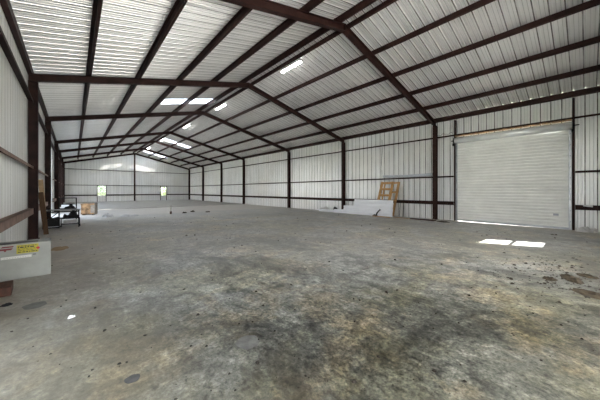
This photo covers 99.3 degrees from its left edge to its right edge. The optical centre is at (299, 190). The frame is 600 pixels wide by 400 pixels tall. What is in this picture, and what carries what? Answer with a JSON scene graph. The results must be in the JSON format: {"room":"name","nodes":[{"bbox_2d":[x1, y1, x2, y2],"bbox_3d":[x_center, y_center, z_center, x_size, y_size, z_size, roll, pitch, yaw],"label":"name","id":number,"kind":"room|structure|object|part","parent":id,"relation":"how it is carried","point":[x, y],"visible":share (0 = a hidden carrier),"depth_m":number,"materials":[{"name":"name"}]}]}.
{"room":"empty warehouse","nodes":[
{"label":"empty warehouse","id":0,"kind":"room"},
{"bbox_2d":[0,5,63,241],"bbox_3d":[-14.825,-1.106,15.154,0.190,5.332,44.650,0,0,-42],"label":"wall","id":1,"kind":"structure","parent":0,"point":[15,93],"depth_m":5.91,"materials":[{"name":"metal"}]},
{"bbox_2d":[63,152,188,201],"bbox_3d":[-23.903,-2.040,36.909,15.380,7.200,0.180,0,0,-42],"label":"wall","id":2,"kind":"structure","parent":0,"point":[83,179],"depth_m":36.02,"materials":[{"name":"metal"}]},
{"bbox_2d":[0,200,599,399],"bbox_3d":[-9.101,1.558,20.237,15.340,0.185,44.610,0,0,-42],"label":"floor","id":3,"kind":"structure","parent":0,"point":[489,356],"depth_m":3.19,"materials":[{"name":"concrete"}]},
{"bbox_2d":[0,280,12,296],"bbox_3d":[-4.393,1.438,3.668,0.400,0.125,0.340,0,0,44],"label":"block","id":4,"kind":"object","parent":3,"relation":"on","point":[6,288],"visible":1,"depth_m":3.64,"materials":[{"name":"brown wood"}]},
{"bbox_2d":[0,302,12,306],"bbox_3d":[-3.845,1.485,3.338,0.126,0.030,0.108,0,0,-42],"label":"scrap","id":5,"kind":"object","parent":3,"relation":"on","point":[9,303],"visible":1,"depth_m":3.33,"materials":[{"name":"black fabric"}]},
{"bbox_2d":[0,238,50,281],"bbox_3d":[-4.880,1.202,4.488,0.718,0.604,0.387,0,0,-44],"label":"box","id":6,"kind":"object","parent":3,"relation":"on","point":[24,258],"visible":1,"depth_m":4.39,"materials":[{"name":"grey cardboard"}]},
{"bbox_2d":[0,246,13,251],"bbox_3d":[-4.875,0.972,4.233,0.175,0.084,0.004,0,0,-44],"label":"print","id":7,"kind":"object","parent":6,"relation":"attached to","point":[2,248],"depth_m":4.24},
{"bbox_2d":[18,244,36,252],"bbox_3d":[-4.699,0.996,4.398,0.230,0.116,0.002,0,0,-44],"label":"print","id":8,"kind":"object","parent":6,"relation":"attached to","point":[22,248],"depth_m":4.40,"materials":[{"name":"yellow paper"}]},
{"bbox_2d":[22,301,46,309],"bbox_3d":[-3.463,1.499,3.328,0.250,0.002,0.224,0,0,37],"label":"oil stain","id":9,"kind":"object","parent":3,"relation":"on","point":[36,304],"visible":1,"depth_m":3.33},
{"bbox_2d":[39,179,46,214],"bbox_3d":[-8.803,0.560,8.740,0.249,1.888,0.030,0,0,-42],"label":"board","id":10,"kind":"object","parent":3,"relation":"on","point":[41,185],"visible":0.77,"depth_m":8.70,"materials":[{"name":"brown wood"}]},
{"bbox_2d":[39,192,48,234],"bbox_3d":[-8.742,0.775,8.687,0.269,1.462,0.045,0,0,-42],"label":"plank","id":11,"kind":"object","parent":3,"relation":"on","point":[41,194],"visible":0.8,"depth_m":8.67,"materials":[{"name":"brown wood"}]},
{"bbox_2d":[47,216,59,228],"bbox_3d":[-9.891,1.271,10.177,0.440,0.458,0.385,0,0,-42],"label":"tool chest","id":12,"kind":"object","parent":3,"relation":"on","point":[52,224],"visible":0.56,"depth_m":10.09,"materials":[{"name":"black metal"}]},
{"bbox_2d":[51,246,68,250],"bbox_3d":[-6.240,1.488,6.627,0.350,0.024,0.658,0,0,-42],"label":"scrap","id":13,"kind":"object","parent":3,"relation":"on","point":[59,248],"visible":0.98,"depth_m":6.55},
{"bbox_2d":[42,209,79,229],"bbox_3d":[-9.727,1.135,10.406,1.110,0.730,0.620,0,0,-42],"label":"work table","id":14,"kind":"object","parent":3,"relation":"on","point":[58,210],"visible":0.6,"depth_m":10.44,"materials":[{"name":"black metal"}]},
{"bbox_2d":[58,198,76,218],"bbox_3d":[-10.606,0.910,11.645,0.620,1.180,0.400,0,0,-42],"label":"shelf rack","id":15,"kind":"object","parent":3,"relation":"on","point":[59,204],"visible":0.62,"depth_m":11.45,"materials":[{"name":"black metal"}]},
{"bbox_2d":[60,218,80,226],"bbox_3d":[-9.668,1.319,10.739,0.640,0.358,0.324,0,0,-42],"label":"utility cart","id":16,"kind":"object","parent":3,"relation":"on","point":[61,218],"visible":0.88,"depth_m":10.66,"materials":[{"name":"black metal"}]},
{"bbox_2d":[63,219,76,223],"bbox_3d":[-9.683,1.295,10.740,0.420,0.150,0.220,0,0,-42],"label":"carton","id":17,"kind":"object","parent":16,"relation":"on","point":[69,220],"visible":1,"depth_m":10.66,"materials":[{"name":"cardboard"}]},
{"bbox_2d":[62,210,79,218],"bbox_3d":[-9.530,0.954,10.604,0.562,0.372,0.412,0,0,-42],"label":"bag","id":18,"kind":"object","parent":16,"relation":"on","point":[72,214],"visible":0.94,"depth_m":10.51,"materials":[{"name":"fabric"}]},
{"bbox_2d":[81,203,97,214],"bbox_3d":[-13.225,1.135,16.004,0.695,0.730,0.637,0,0,-26],"label":"crate","id":19,"kind":"object","parent":3,"relation":"on","point":[86,208],"visible":0.99,"depth_m":15.78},
{"bbox_3d":[-12.926,1.115,16.156,0.025,0.690,0.620,0,0,-26],"label":"panel","id":20,"kind":"part","parent":19,"relation":"part of","materials":[{"name":"grey wood"}]},
{"bbox_2d":[63,153,189,201],"bbox_3d":[-23.831,-1.975,36.825,15.370,6.950,0.240,0,0,-42],"label":"arch","id":21,"kind":"object","parent":3,"relation":"on","point":[134,154],"visible":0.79,"depth_m":36.68,"materials":[{"name":"brown metal"}]},
{"bbox_2d":[118,214,138,216],"bbox_3d":[-10.136,1.441,15.081,1.032,0.118,0.703,0,0,-42],"label":"plastic sheet","id":22,"kind":"object","parent":3,"relation":"on","point":[124,215],"visible":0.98,"depth_m":14.89,"materials":[{"name":"white plastic"}]},
{"bbox_2d":[124,374,139,383],"bbox_3d":[-1.337,1.499,2.033,0.108,0.002,0.108,0,0,-42],"label":"oil stain","id":23,"kind":"object","parent":3,"relation":"on","point":[133,378],"visible":1,"depth_m":2.03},
{"bbox_2d":[61,148,203,203],"bbox_3d":[-19.874,-1.975,32.368,15.370,6.950,0.240,0,0,-42],"label":"arch","id":24,"kind":"object","parent":3,"relation":"on","point":[110,152],"visible":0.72,"depth_m":30.90,"materials":[{"name":"brown metal"}]},
{"bbox_2d":[58,140,222,206],"bbox_3d":[-15.745,-1.975,27.717,15.370,6.950,0.240,0,0,-42],"label":"arch","id":25,"kind":"object","parent":3,"relation":"on","point":[155,141],"visible":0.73,"depth_m":26.10,"materials":[{"name":"brown metal"}]},
{"bbox_2d":[54,131,244,211],"bbox_3d":[-11.927,-1.975,23.417,15.370,6.950,0.240,0,0,-42],"label":"arch","id":26,"kind":"object","parent":3,"relation":"on","point":[57,142],"visible":0.83,"depth_m":20.61,"materials":[{"name":"brown metal"}]},
{"bbox_2d":[45,111,290,218],"bbox_3d":[-6.636,-1.975,17.457,15.370,6.950,0.240,0,0,-42],"label":"arch","id":27,"kind":"object","parent":3,"relation":"on","point":[48,119],"visible":0.88,"depth_m":14.17,"materials":[{"name":"brown metal"}]},
{"bbox_2d":[27,73,344,239],"bbox_3d":[-2.606,-1.975,12.918,15.370,6.950,0.240,0,0,-42],"label":"steel frame","id":28,"kind":"object","parent":3,"relation":"on","point":[34,79],"visible":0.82,"depth_m":8.64,"materials":[{"name":"brown metal"}]},
{"bbox_2d":[235,335,258,348],"bbox_3d":[-0.513,1.499,2.532,0.228,0.002,0.234,0,0,20],"label":"oil stain","id":29,"kind":"object","parent":3,"relation":"on","point":[250,341],"visible":1,"depth_m":2.52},
{"bbox_2d":[10,217,599,399],"bbox_3d":[-0.695,1.485,9.852,13.574,0.030,17.507,0,0,-42],"label":"debris","id":30,"kind":"object","parent":3,"relation":"on","point":[510,278],"visible":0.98,"depth_m":3.91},
{"bbox_2d":[220,0,437,219],"bbox_3d":[1.438,-1.975,8.364,15.370,6.950,0.240,0,0,-42],"label":"arch","id":31,"kind":"object","parent":3,"relation":"on","point":[271,7],"visible":1,"depth_m":8.75,"materials":[{"name":"brown metal"}]},
{"bbox_2d":[334,209,389,216],"bbox_3d":[3.695,1.331,15.917,0.079,0.315,4.100,0,0,-42],"label":"metal sheet","id":32,"kind":"object","parent":3,"relation":"on","point":[359,212],"visible":0.97,"depth_m":15.69,"materials":[{"name":"white metal"}]},
{"bbox_2d":[343,205,390,216],"bbox_3d":[4.027,1.191,15.685,0.090,0.593,3.390,0,0,-42],"label":"metal sheet","id":33,"kind":"object","parent":3,"relation":"on","point":[347,207],"visible":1,"depth_m":15.47,"materials":[{"name":"white metal"}]},
{"bbox_2d":[354,199,392,216],"bbox_3d":[4.386,1.017,15.475,0.132,0.942,2.680,0,0,-42],"label":"metal sheet","id":34,"kind":"object","parent":3,"relation":"on","point":[357,202],"visible":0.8,"depth_m":15.39,"materials":[{"name":"white metal"}]},
{"bbox_2d":[377,182,399,215],"bbox_3d":[5.165,0.490,15.113,0.476,2.053,1.512,0,0,-42],"label":"wooden frame","id":35,"kind":"object","parent":3,"relation":"on","point":[382,183],"visible":0.67,"depth_m":14.87,"materials":[{"name":"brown wood"}]},
{"bbox_3d":[4.745,0.490,15.366,0.597,2.053,0.089,0,0,36],"label":"rail","id":36,"kind":"part","parent":35,"relation":"part of","materials":[{"name":"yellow wood"}]},
{"bbox_3d":[5.210,0.490,14.842,0.559,2.050,0.092,0,0,34],"label":"rail","id":37,"kind":"part","parent":35,"relation":"part of","materials":[{"name":"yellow wood"}]},
{"bbox_3d":[5.583,0.500,14.866,0.083,2.032,0.613,0,0,-26],"label":"leg","id":38,"kind":"part","parent":35,"relation":"part of","materials":[{"name":"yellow wood"}]},
{"bbox_2d":[410,218,435,220],"bbox_3d":[6.304,1.482,13.113,0.280,0.035,1.240,0,0,-36],"label":"panel","id":39,"kind":"object","parent":3,"relation":"on","point":[410,218],"visible":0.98,"depth_m":12.97,"materials":[{"name":"grey metal"}]},
{"bbox_2d":[542,276,557,280],"bbox_3d":[4.243,1.475,4.333,0.273,0.049,0.196,0,0,-42],"label":"pile","id":40,"kind":"object","parent":3,"relation":"on","point":[547,278],"visible":0.99,"depth_m":4.30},
{"bbox_2d":[559,274,584,283],"bbox_3d":[4.640,1.483,4.362,0.251,0.034,0.629,0,0,31],"label":"pile","id":41,"kind":"object","parent":3,"relation":"on","point":[567,277],"visible":1,"depth_m":4.29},
{"bbox_2d":[571,288,599,299],"bbox_3d":[4.217,1.481,3.677,0.334,0.039,0.527,0,0,-3],"label":"pile","id":42,"kind":"object","parent":3,"relation":"on","point":[592,294],"visible":1,"depth_m":3.70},
{"bbox_2d":[575,226,598,232],"bbox_3d":[10.453,1.394,9.296,0.409,0.212,0.598,0,0,-42],"label":"heap","id":43,"kind":"object","parent":3,"relation":"on","point":[581,229],"visible":1,"depth_m":9.21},
{"bbox_2d":[575,273,599,278],"bbox_3d":[5.041,1.482,4.481,0.252,0.036,0.334,0,0,14],"label":"pile","id":44,"kind":"object","parent":3,"relation":"on","point":[578,274],"visible":1,"depth_m":4.45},
{"bbox_2d":[0,0,599,168],"bbox_3d":[-9.101,-4.652,20.236,15.520,2.145,45.050,0,0,-42],"label":"ceiling","id":45,"kind":"structure","parent":0,"point":[458,59],"depth_m":9.39,"materials":[{"name":"metal"}]},
{"bbox_3d":[-13.523,-5.223,28.011,2.670,0.700,1.050,0,0,-42],"label":"skylight panel","id":46,"kind":"part","parent":45,"relation":"part of","materials":[{"name":"white plastic"}]},
{"bbox_3d":[-6.590,-5.294,15.044,2.720,0.712,1.050,0,0,-42],"label":"skylight panel","id":47,"kind":"part","parent":45,"relation":"part of","materials":[{"name":"white plastic"}]},
{"bbox_2d":[281,60,301,72],"bbox_3d":[-0.391,-5.462,11.233,0.147,0.125,1.320,0,0,-42],"label":"strip light","id":48,"kind":"object","parent":45,"relation":"hanging from","point":[298,61],"visible":1,"depth_m":11.15,"materials":[{"name":"white plastic"}]},
{"bbox_2d":[189,92,599,231],"bbox_3d":[-3.376,-1.105,25.319,0.190,5.331,44.650,0,0,-42],"label":"wall","id":49,"kind":"structure","parent":0,"point":[315,171],"depth_m":15.12,"materials":[{"name":"metal"}]},
{"bbox_2d":[383,175,407,177],"bbox_3d":[5.648,-0.851,15.091,0.115,0.178,1.570,0,0,-42],"label":"trim","id":50,"kind":"structure","parent":49,"relation":"attached to","point":[384,176],"depth_m":15.17,"materials":[{"name":"grey metal"}]},
{"bbox_2d":[405,173,431,176],"bbox_3d":[6.544,-0.851,14.081,0.115,0.178,1.530,0,0,-42],"label":"trim","id":51,"kind":"structure","parent":49,"relation":"attached to","point":[426,174],"depth_m":14.01,"materials":[{"name":"grey metal"}]},
{"bbox_2d":[451,98,578,229],"bbox_3d":[8.997,-1.014,11.131,0.396,5.029,4.320,0,0,-42],"label":"door","id":52,"kind":"structure","parent":49,"relation":"in","point":[524,176],"depth_m":10.87,"materials":[{"name":"paint"}]},
{"label":"outside","id":53,"kind":"structure","parent":0,"visible":0},
{"bbox_3d":[-56.014,1.790,70.621,330.000,0.420,420.000,0,0,-42],"label":"ground","id":54,"kind":"structure","parent":53,"visible":0},
{"bbox_2d":[98,186,105,195],"bbox_3d":[-30.199,0.397,38.707,3.756,2.398,3.859,0,0,-42],"label":"bush","id":55,"kind":"object","parent":54,"relation":"on","point":[100,189],"visible":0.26,"depth_m":38.26,"materials":[{"name":"green plant"}]},
{"bbox_2d":[161,187,165,194],"bbox_3d":[-23.897,0.313,44.978,2.087,2.551,2.019,0,0,-42],"label":"bush","id":56,"kind":"object","parent":54,"relation":"on","point":[162,188],"visible":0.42,"depth_m":44.90,"materials":[{"name":"green plant"}]}
]}

